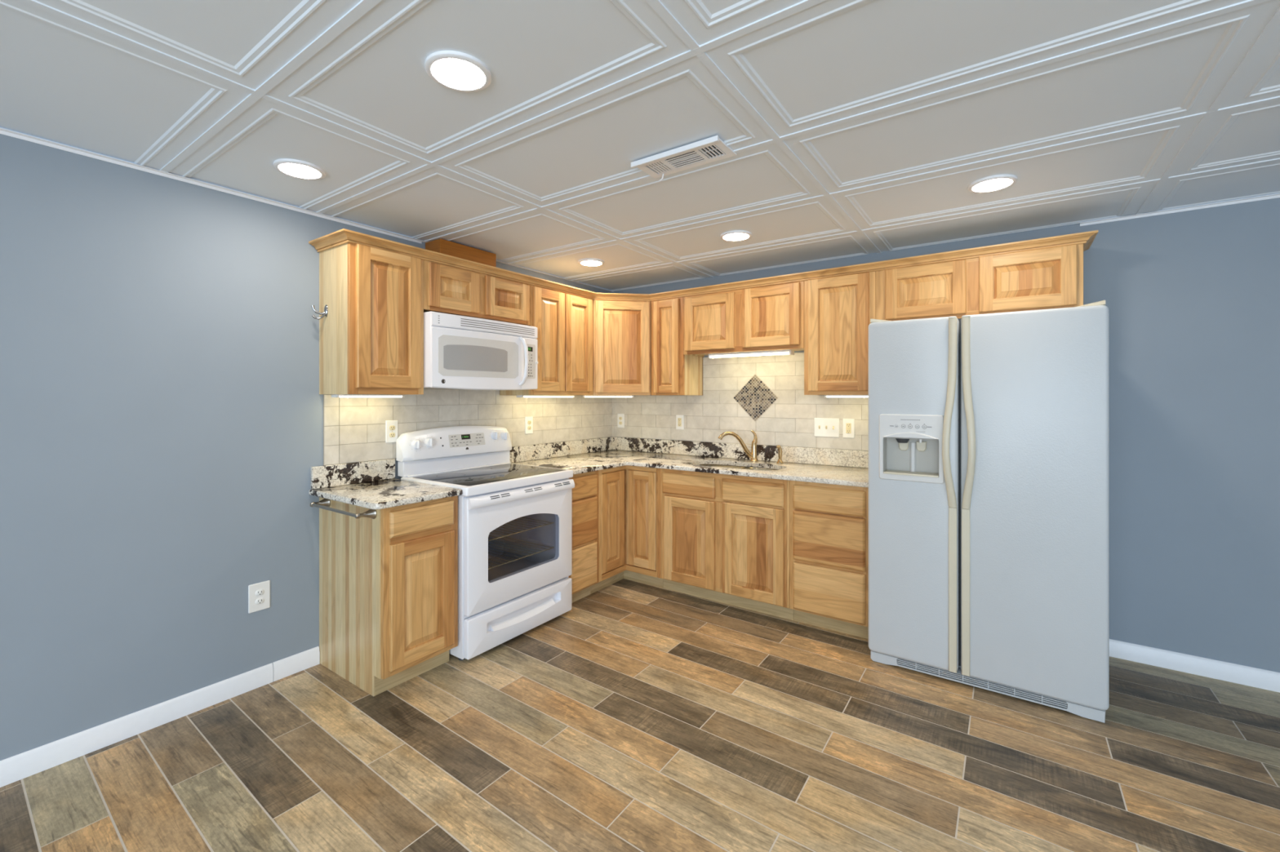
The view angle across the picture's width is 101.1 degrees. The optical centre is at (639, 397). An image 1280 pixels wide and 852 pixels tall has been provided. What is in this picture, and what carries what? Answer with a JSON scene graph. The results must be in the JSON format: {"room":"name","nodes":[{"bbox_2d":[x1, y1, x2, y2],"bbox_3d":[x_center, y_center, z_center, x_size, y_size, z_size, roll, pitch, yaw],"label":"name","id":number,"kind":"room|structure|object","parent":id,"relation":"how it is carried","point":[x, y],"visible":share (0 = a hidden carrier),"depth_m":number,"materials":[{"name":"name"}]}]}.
{"room":"kitchen","nodes":[
{"label":"kitchen","id":0,"kind":"room"},
{"bbox_2d":[0,133,612,760],"bbox_3d":[-2.303,0.188,1.887,0.100,2.473,7.200,0,0,35],"label":"wall","id":1,"kind":"structure","parent":0,"point":[162,403],"depth_m":2.17,"materials":[{"name":"blue paint"}]},
{"bbox_2d":[0,646,319,787],"bbox_3d":[-2.959,1.330,0.851,0.014,0.088,4.548,0,0,35],"label":"baseboard","id":2,"kind":"structure","parent":1,"relation":"attached to","point":[18,767],"depth_m":2.16,"materials":[{"name":"white paint"}]},
{"bbox_2d":[248,580,270,613],"bbox_3d":[-1.807,0.949,2.499,0.009,0.132,0.088,0,0,35],"label":"wall outlet","id":3,"kind":"object","parent":1,"relation":"attached to","point":[259,594],"visible":1,"depth_m":2.50,"materials":[{"name":"white plastic"}]},
{"bbox_2d":[255,589,264,595],"bbox_3d":[-1.804,0.928,2.498,0.003,0.027,0.035,0,0,35],"label":"receptacle","id":4,"kind":"object","parent":3,"relation":"attached to","point":[258,592],"depth_m":2.50,"materials":[{"name":"grey plastic"}]},
{"bbox_2d":[255,598,264,604],"bbox_3d":[-1.804,0.970,2.498,0.003,0.027,0.035,0,0,35],"label":"receptacle","id":5,"kind":"object","parent":3,"relation":"attached to","point":[258,601],"depth_m":2.50,"materials":[{"name":"grey plastic"}]},
{"bbox_2d":[0,128,613,292],"bbox_3d":[-2.252,-0.938,1.852,0.022,0.014,7.000,0,0,35],"label":"trim","id":6,"kind":"structure","parent":1,"relation":"attached to","point":[4,131],"depth_m":2.31,"materials":[{"name":"white paint"}]},
{"bbox_2d":[319,242,423,395],"bbox_3d":[-1.408,-0.393,2.783,0.332,0.757,0.394,0,0,35],"label":"upper cabinet","id":7,"kind":"object","parent":1,"relation":"attached to","point":[371,333],"visible":0.9,"depth_m":2.65,"materials":[{"name":"wood"}]},
{"bbox_2d":[311,304,328,319],"bbox_3d":[-1.612,-0.429,2.647,0.071,0.080,0.026,0,0,-43],"label":"robe hook","id":8,"kind":"object","parent":7,"relation":"attached to","point":[325,313],"visible":1,"depth_m":2.65,"materials":[{"name":"silver metal"}]},
{"bbox_2d":[331,394,404,399],"bbox_3d":[-1.440,-0.003,2.803,0.060,0.022,0.360,0,0,35],"label":"light","id":9,"kind":"object","parent":7,"relation":"attached to","point":[347,396],"visible":1,"depth_m":2.77,"materials":[{"name":"white plastic"}]},
{"bbox_2d":[308,228,1098,301],"bbox_3d":[0.358,-0.778,3.309,4.113,0.062,1.604,0,0,-1],"label":"crown molding","id":10,"kind":"structure","parent":7,"relation":"attached to","point":[341,237],"depth_m":3.04,"materials":[{"name":"brown wood"}]},
{"bbox_2d":[323,388,612,465],"bbox_3d":[-0.949,0.145,3.724,0.007,0.422,2.420,0,0,35],"label":"tile backsplash","id":11,"kind":"structure","parent":1,"relation":"attached to","point":[354,428],"depth_m":3.35,"materials":[{"name":"beige tile"}]},
{"bbox_2d":[385,420,397,443],"bbox_3d":[-1.427,0.198,3.028,0.009,0.128,0.072,0,0,35],"label":"wall outlet","id":12,"kind":"object","parent":11,"relation":"attached to","point":[391,426],"visible":0.99,"depth_m":3.02,"materials":[{"name":"white plastic"}]},
{"bbox_2d":[389,425,395,430],"bbox_3d":[-1.424,0.177,3.026,0.003,0.027,0.035,0,0,35],"label":"receptacle","id":13,"kind":"object","parent":12,"relation":"attached to","point":[391,427],"depth_m":3.02,"materials":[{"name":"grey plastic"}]},
{"bbox_2d":[389,432,395,437],"bbox_3d":[-1.424,0.218,3.026,0.003,0.027,0.035,0,0,35],"label":"receptacle","id":14,"kind":"object","parent":12,"relation":"attached to","point":[391,434],"depth_m":3.02,"materials":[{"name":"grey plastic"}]},
{"bbox_2d":[524,416,533,434],"bbox_3d":[-0.819,0.208,3.894,0.009,0.128,0.074,0,0,35],"label":"wall outlet","id":15,"kind":"object","parent":11,"relation":"attached to","point":[528,420],"visible":1,"depth_m":3.89,"materials":[{"name":"white plastic"}]},
{"bbox_2d":[423,259,530,325],"bbox_3d":[-1.070,-0.625,3.264,0.332,0.292,0.779,0,0,35],"label":"upper cabinet","id":16,"kind":"object","parent":1,"relation":"attached to","point":[450,290],"visible":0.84,"depth_m":3.11,"materials":[{"name":"wood"}]},
{"bbox_2d":[425,238,496,266],"bbox_3d":[-1.129,-0.857,3.336,0.153,0.170,0.417,0,0,35],"label":"box","id":17,"kind":"object","parent":16,"relation":"on","point":[440,246],"visible":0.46,"depth_m":3.25,"materials":[{"name":"orange wood"}]},
{"bbox_2d":[423,311,537,390],"bbox_3d":[-1.018,-0.252,3.223,0.449,0.420,0.770,0,0,35],"label":"microwave","id":18,"kind":"object","parent":16,"relation":"attached to","point":[460,352],"visible":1,"depth_m":3.04,"materials":[{"name":"white plastic"}]},
{"bbox_2d":[499,284,593,395],"bbox_3d":[-0.661,-0.393,3.848,0.332,0.757,0.644,0,0,35],"label":"upper cabinet","id":19,"kind":"object","parent":1,"relation":"attached to","point":[563,322],"visible":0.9,"depth_m":3.72,"materials":[{"name":"wood"}]},
{"bbox_2d":[516,395,574,398],"bbox_3d":[-0.677,-0.003,3.840,0.060,0.022,0.535,0,0,35],"label":"light","id":20,"kind":"object","parent":19,"relation":"attached to","point":[517,396],"visible":1,"depth_m":3.79,"materials":[{"name":"white plastic"}]},
{"bbox_2d":[0,0,1279,291],"bbox_3d":[0.195,-0.997,0.136,6.200,0.104,7.200,0,0,35],"label":"ceiling","id":21,"kind":"structure","parent":0,"point":[854,127],"depth_m":1.74,"materials":[{"name":"white paint"}]},
{"bbox_2d":[273,158,325,180],"bbox_3d":[-1.419,-0.949,2.197,0.184,0.013,0.184,0,0,35],"label":"recessed light","id":22,"kind":"object","parent":21,"relation":"in","point":[299,169],"visible":1,"depth_m":2.18,"materials":[{"name":"white paint"}]},
{"bbox_2d":[424,50,491,92],"bbox_3d":[-0.531,-0.949,1.540,0.184,0.013,0.184,0,0,35],"label":"recessed light","id":23,"kind":"object","parent":21,"relation":"in","point":[454,70],"visible":1,"depth_m":1.52,"materials":[{"name":"white paint"}]},
{"bbox_2d":[577,258,604,266],"bbox_3d":[-0.344,-0.949,3.712,0.184,0.013,0.184,0,0,35],"label":"recessed light","id":24,"kind":"object","parent":21,"relation":"in","point":[584,262],"visible":1,"depth_m":3.68,"materials":[{"name":"white paint"}]},
{"bbox_2d":[631,135,737,181],"bbox_3d":[0.171,-0.932,2.085,0.388,0.032,0.172,0,0,35],"label":"ceiling vent","id":25,"kind":"object","parent":21,"relation":"in","point":[701,148],"visible":1,"depth_m":2.07,"materials":[{"name":"white metal"}]},
{"bbox_2d":[720,230,751,241],"bbox_3d":[0.566,-0.949,3.101,0.184,0.013,0.184,0,0,35],"label":"recessed light","id":26,"kind":"object","parent":21,"relation":"in","point":[735,235],"visible":1,"depth_m":3.08,"materials":[{"name":"white paint"}]},
{"bbox_2d":[967,173,1017,193],"bbox_3d":[1.569,-0.949,2.345,0.184,0.013,0.184,0,0,35],"label":"recessed light","id":27,"kind":"object","parent":21,"relation":"in","point":[997,182],"visible":1,"depth_m":2.33,"materials":[{"name":"white paint"}]},
{"bbox_2d":[0,578,1279,851],"bbox_3d":[0.229,1.414,0.185,6.200,0.080,7.375,0,0,35],"label":"floor","id":28,"kind":"structure","parent":0,"point":[637,717],"depth_m":2.00,"materials":[{"name":"brown wood"}]},
{"bbox_2d":[319,495,457,697],"bbox_3d":[-1.286,0.937,2.701,0.626,0.874,0.399,0,0,35],"label":"base cabinet","id":29,"kind":"object","parent":28,"relation":"on","point":[388,582],"visible":0.81,"depth_m":2.52,"materials":[{"name":"wood"}]},
{"bbox_2d":[309,498,377,519],"bbox_3d":[-1.423,0.532,2.503,0.491,0.054,0.084,0,0,35],"label":"towel bar","id":30,"kind":"object","parent":29,"relation":"attached to","point":[325,504],"visible":0.96,"depth_m":2.43,"materials":[{"name":"silver metal"}]},
{"bbox_2d":[308,478,462,509],"bbox_3d":[-1.295,0.484,2.679,0.636,0.030,0.450,0,0,35],"label":"countertop","id":31,"kind":"structure","parent":29,"relation":"on","point":[388,493],"depth_m":2.60,"materials":[{"name":"stone"}]},
{"bbox_2d":[311,458,395,488],"bbox_3d":[-1.546,0.412,2.860,0.020,0.112,0.442,0,0,35],"label":"granite upstand","id":32,"kind":"object","parent":31,"relation":"on","point":[333,475],"visible":1,"depth_m":2.83,"materials":[{"name":"beige stone"}]},
{"bbox_2d":[395,425,574,661],"bbox_3d":[-0.903,0.779,3.175,0.670,1.190,0.803,0,0,35],"label":"range","id":33,"kind":"object","parent":28,"relation":"on","point":[515,521],"visible":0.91,"depth_m":3.07,"materials":[{"name":"white metal"}]},
{"bbox_2d":[400,463,573,497],"bbox_3d":[-0.897,0.482,3.171,0.608,0.049,0.803,0,0,35],"label":"cooktop","id":34,"kind":"object","parent":33,"relation":"in","point":[478,480],"depth_m":3.04,"materials":[{"name":"glass"}]},
{"bbox_2d":[463,478,574,617],"bbox_3d":[-0.870,0.820,3.154,0.592,0.608,0.784,0,0,35],"label":"oven","id":35,"kind":"object","parent":33,"relation":"in","point":[517,540],"depth_m":3.06,"materials":[{"name":"metal"}]},
{"bbox_2d":[568,471,598,603],"bbox_3d":[-0.614,0.937,3.660,0.626,0.874,0.317,0,0,35],"label":"base cabinet","id":36,"kind":"object","parent":28,"relation":"on","point":[584,575],"visible":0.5,"depth_m":3.48,"materials":[{"name":"wood"}]},
{"bbox_2d":[590,465,662,594],"bbox_3d":[-0.154,0.937,4.093,0.882,0.874,0.917,0,0,35],"label":"base cabinet","id":37,"kind":"object","parent":28,"relation":"on","point":[628,495],"visible":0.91,"depth_m":3.79,"materials":[{"name":"brown wood"}]},
{"bbox_2d":[511,449,868,488],"bbox_3d":[0.331,0.484,3.559,2.290,0.030,1.234,0,0,35],"label":"countertop","id":38,"kind":"structure","parent":37,"relation":"on","point":[584,463],"depth_m":3.65,"materials":[{"name":"stone"}]},
{"bbox_2d":[510,436,612,462],"bbox_3d":[-0.605,0.412,4.203,0.020,0.112,1.214,0,0,35],"label":"granite upstand","id":39,"kind":"object","parent":38,"relation":"on","point":[537,451],"visible":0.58,"depth_m":4.14,"materials":[{"name":"beige stone"}]},
{"bbox_2d":[718,430,758,462],"bbox_3d":[0.714,0.355,3.836,0.301,0.227,0.062,0,0,-4],"label":"faucet","id":40,"kind":"object","parent":38,"relation":"on","point":[753,455],"visible":1,"depth_m":3.82,"materials":[{"name":"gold metal"}]},
{"bbox_2d":[697,464,778,470],"bbox_3d":[0.664,0.599,3.635,0.692,0.199,0.372,0,0,35],"label":"sink","id":41,"kind":"object","parent":38,"relation":"in","point":[712,465],"visible":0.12,"depth_m":3.83,"materials":[{"name":"metal"}]},
{"bbox_2d":[612,436,868,468],"bbox_3d":[0.684,0.412,4.054,2.298,0.112,0.020,0,0,35],"label":"granite upstand","id":42,"kind":"object","parent":38,"relation":"on","point":[835,457],"visible":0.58,"depth_m":3.98,"materials":[{"name":"beige stone"}]},
{"bbox_2d":[776,444,783,463],"bbox_3d":[0.993,0.404,3.732,0.048,0.128,0.048,0,0,35],"label":"sprayer","id":43,"kind":"object","parent":38,"relation":"on","point":[780,449],"visible":1,"depth_m":3.72,"materials":[{"name":"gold metal"}]},
{"bbox_2d":[657,466,793,620],"bbox_3d":[0.680,0.937,3.686,0.949,0.874,0.626,0,0,35],"label":"base cabinet","id":44,"kind":"object","parent":28,"relation":"on","point":[722,538],"visible":0.86,"depth_m":3.40,"materials":[{"name":"wood"}]},
{"bbox_2d":[789,480,868,639],"bbox_3d":[1.254,0.937,3.284,0.449,0.874,0.626,0,0,35],"label":"base cabinet","id":45,"kind":"object","parent":28,"relation":"on","point":[828,523],"visible":0.76,"depth_m":3.03,"materials":[{"name":"wood"}]},
{"bbox_2d":[868,300,1109,723],"bbox_3d":[1.774,0.481,2.754,0.944,1.786,0.821,0,0,35],"label":"refrigerator","id":46,"kind":"object","parent":28,"relation":"on","point":[988,433],"visible":1,"depth_m":2.42,"materials":[{"name":"white metal"}]},
{"bbox_2d":[883,432,938,439],"bbox_3d":[1.339,0.191,2.608,0.245,0.030,0.011,0,0,35],"label":"hood","id":47,"kind":"object","parent":46,"relation":"attached to","point":[925,436],"depth_m":2.60,"materials":[{"name":"grey plastic"}]},
{"bbox_2d":[612,197,1279,672],"bbox_3d":[2.233,0.188,3.043,6.000,2.473,0.100,0,0,35],"label":"wall","id":48,"kind":"structure","parent":0,"point":[1192,298],"depth_m":2.62,"materials":[{"name":"blue paint"}]},
{"bbox_2d":[593,299,650,395],"bbox_3d":[-0.175,-0.393,4.282,0.630,0.757,0.632,0,0,35],"label":"upper cabinet","id":49,"kind":"object","parent":48,"relation":"attached to","point":[621,328],"visible":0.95,"depth_m":4.05,"materials":[{"name":"wood"}]},
{"bbox_2d":[582,395,633,398],"bbox_3d":[-0.252,-0.003,4.179,0.400,0.022,0.060,0,0,-10],"label":"light","id":50,"kind":"object","parent":49,"relation":"attached to","point":[584,396],"visible":1,"depth_m":4.16,"materials":[{"name":"white plastic"}]},
{"bbox_2d":[650,297,702,395],"bbox_3d":[0.287,-0.393,4.141,0.292,0.757,0.332,0,0,35],"label":"upper cabinet","id":51,"kind":"object","parent":48,"relation":"attached to","point":[673,372],"visible":0.9,"depth_m":4.00,"materials":[{"name":"wood"}]},
{"bbox_2d":[611,352,868,450],"bbox_3d":[0.727,0.019,4.031,2.400,0.672,0.010,0,0,35],"label":"tile backsplash","id":52,"kind":"structure","parent":48,"relation":"attached to","point":[763,395],"depth_m":3.96,"materials":[{"name":"beige tile"}]},
{"bbox_2d":[617,413,624,427],"bbox_3d":[-0.170,0.209,4.652,0.074,0.126,0.009,0,0,35],"label":"wall outlet","id":53,"kind":"object","parent":52,"relation":"attached to","point":[620,417],"visible":1,"depth_m":4.65,"materials":[{"name":"white plastic"}]},
{"bbox_2d":[675,414,684,430],"bbox_3d":[0.325,0.206,4.304,0.074,0.122,0.010,0,0,35],"label":"wall outlet","id":54,"kind":"object","parent":52,"relation":"attached to","point":[679,418],"visible":1,"depth_m":4.30,"materials":[{"name":"white plastic"}]},
{"bbox_2d":[677,417,681,426],"bbox_3d":[0.324,0.206,4.302,0.033,0.068,0.003,0,0,35],"label":"receptacle","id":55,"kind":"object","parent":54,"relation":"attached to","point":[679,420],"depth_m":4.30,"materials":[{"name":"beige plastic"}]},
{"bbox_2d":[813,417,839,437],"bbox_3d":[1.284,0.210,3.627,0.168,0.130,0.018,0,0,35],"label":"light switch","id":56,"kind":"object","parent":52,"relation":"attached to","point":[823,427],"visible":1,"depth_m":3.63,"materials":[{"name":"white plastic"}]},
{"bbox_2d":[843,418,854,438],"bbox_3d":[1.406,0.210,3.546,0.075,0.130,0.010,0,0,35],"label":"wall outlet","id":57,"kind":"object","parent":52,"relation":"attached to","point":[848,424],"visible":1,"depth_m":3.54,"materials":[{"name":"white plastic"}]},
{"bbox_2d":[845,423,851,433],"bbox_3d":[1.404,0.210,3.545,0.033,0.068,0.003,0,0,35],"label":"receptacle","id":58,"kind":"object","parent":57,"relation":"attached to","point":[848,426],"depth_m":3.54,"materials":[{"name":"beige plastic"}]},
{"bbox_2d":[683,280,804,357],"bbox_3d":[0.778,-0.544,3.797,0.905,0.453,0.332,0,0,35],"label":"upper cabinet","id":59,"kind":"object","parent":48,"relation":"attached to","point":[771,317],"visible":0.94,"depth_m":3.63,"materials":[{"name":"wood"}]},
{"bbox_2d":[708,350,794,359],"bbox_3d":[0.779,-0.300,3.739,0.620,0.035,0.075,0,0,35],"label":"light","id":60,"kind":"object","parent":59,"relation":"attached to","point":[782,353],"visible":1,"depth_m":3.69,"materials":[{"name":"white plastic"}]},
{"bbox_2d":[804,271,875,395],"bbox_3d":[1.325,-0.393,3.413,0.431,0.757,0.332,0,0,35],"label":"upper cabinet","id":61,"kind":"object","parent":48,"relation":"attached to","point":[838,310],"visible":0.91,"depth_m":3.28,"materials":[{"name":"wood"}]},
{"bbox_2d":[824,395,868,398],"bbox_3d":[1.340,-0.003,3.364,0.300,0.022,0.060,0,0,35],"label":"light","id":62,"kind":"object","parent":61,"relation":"attached to","point":[825,396],"visible":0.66,"depth_m":3.35,"materials":[{"name":"white plastic"}]},
{"bbox_2d":[875,243,1083,320],"bbox_3d":[1.896,-0.610,3.013,0.961,0.343,0.332,0,0,35],"label":"upper cabinet","id":63,"kind":"object","parent":48,"relation":"attached to","point":[1050,277],"visible":0.8,"depth_m":2.84,"materials":[{"name":"wood"}]},
{"bbox_2d":[1080,193,1279,226],"bbox_3d":[3.522,-0.938,2.065,2.765,0.014,0.022,0,0,35],"label":"trim","id":64,"kind":"structure","parent":48,"relation":"attached to","point":[1277,195],"depth_m":2.63,"materials":[{"name":"white paint"}]},
{"bbox_2d":[1109,639,1279,693],"bbox_3d":[3.510,1.330,2.078,2.800,0.088,0.014,0,0,35],"label":"baseboard","id":65,"kind":"structure","parent":48,"relation":"attached to","point":[1260,678],"depth_m":2.60,"materials":[{"name":"white paint"}]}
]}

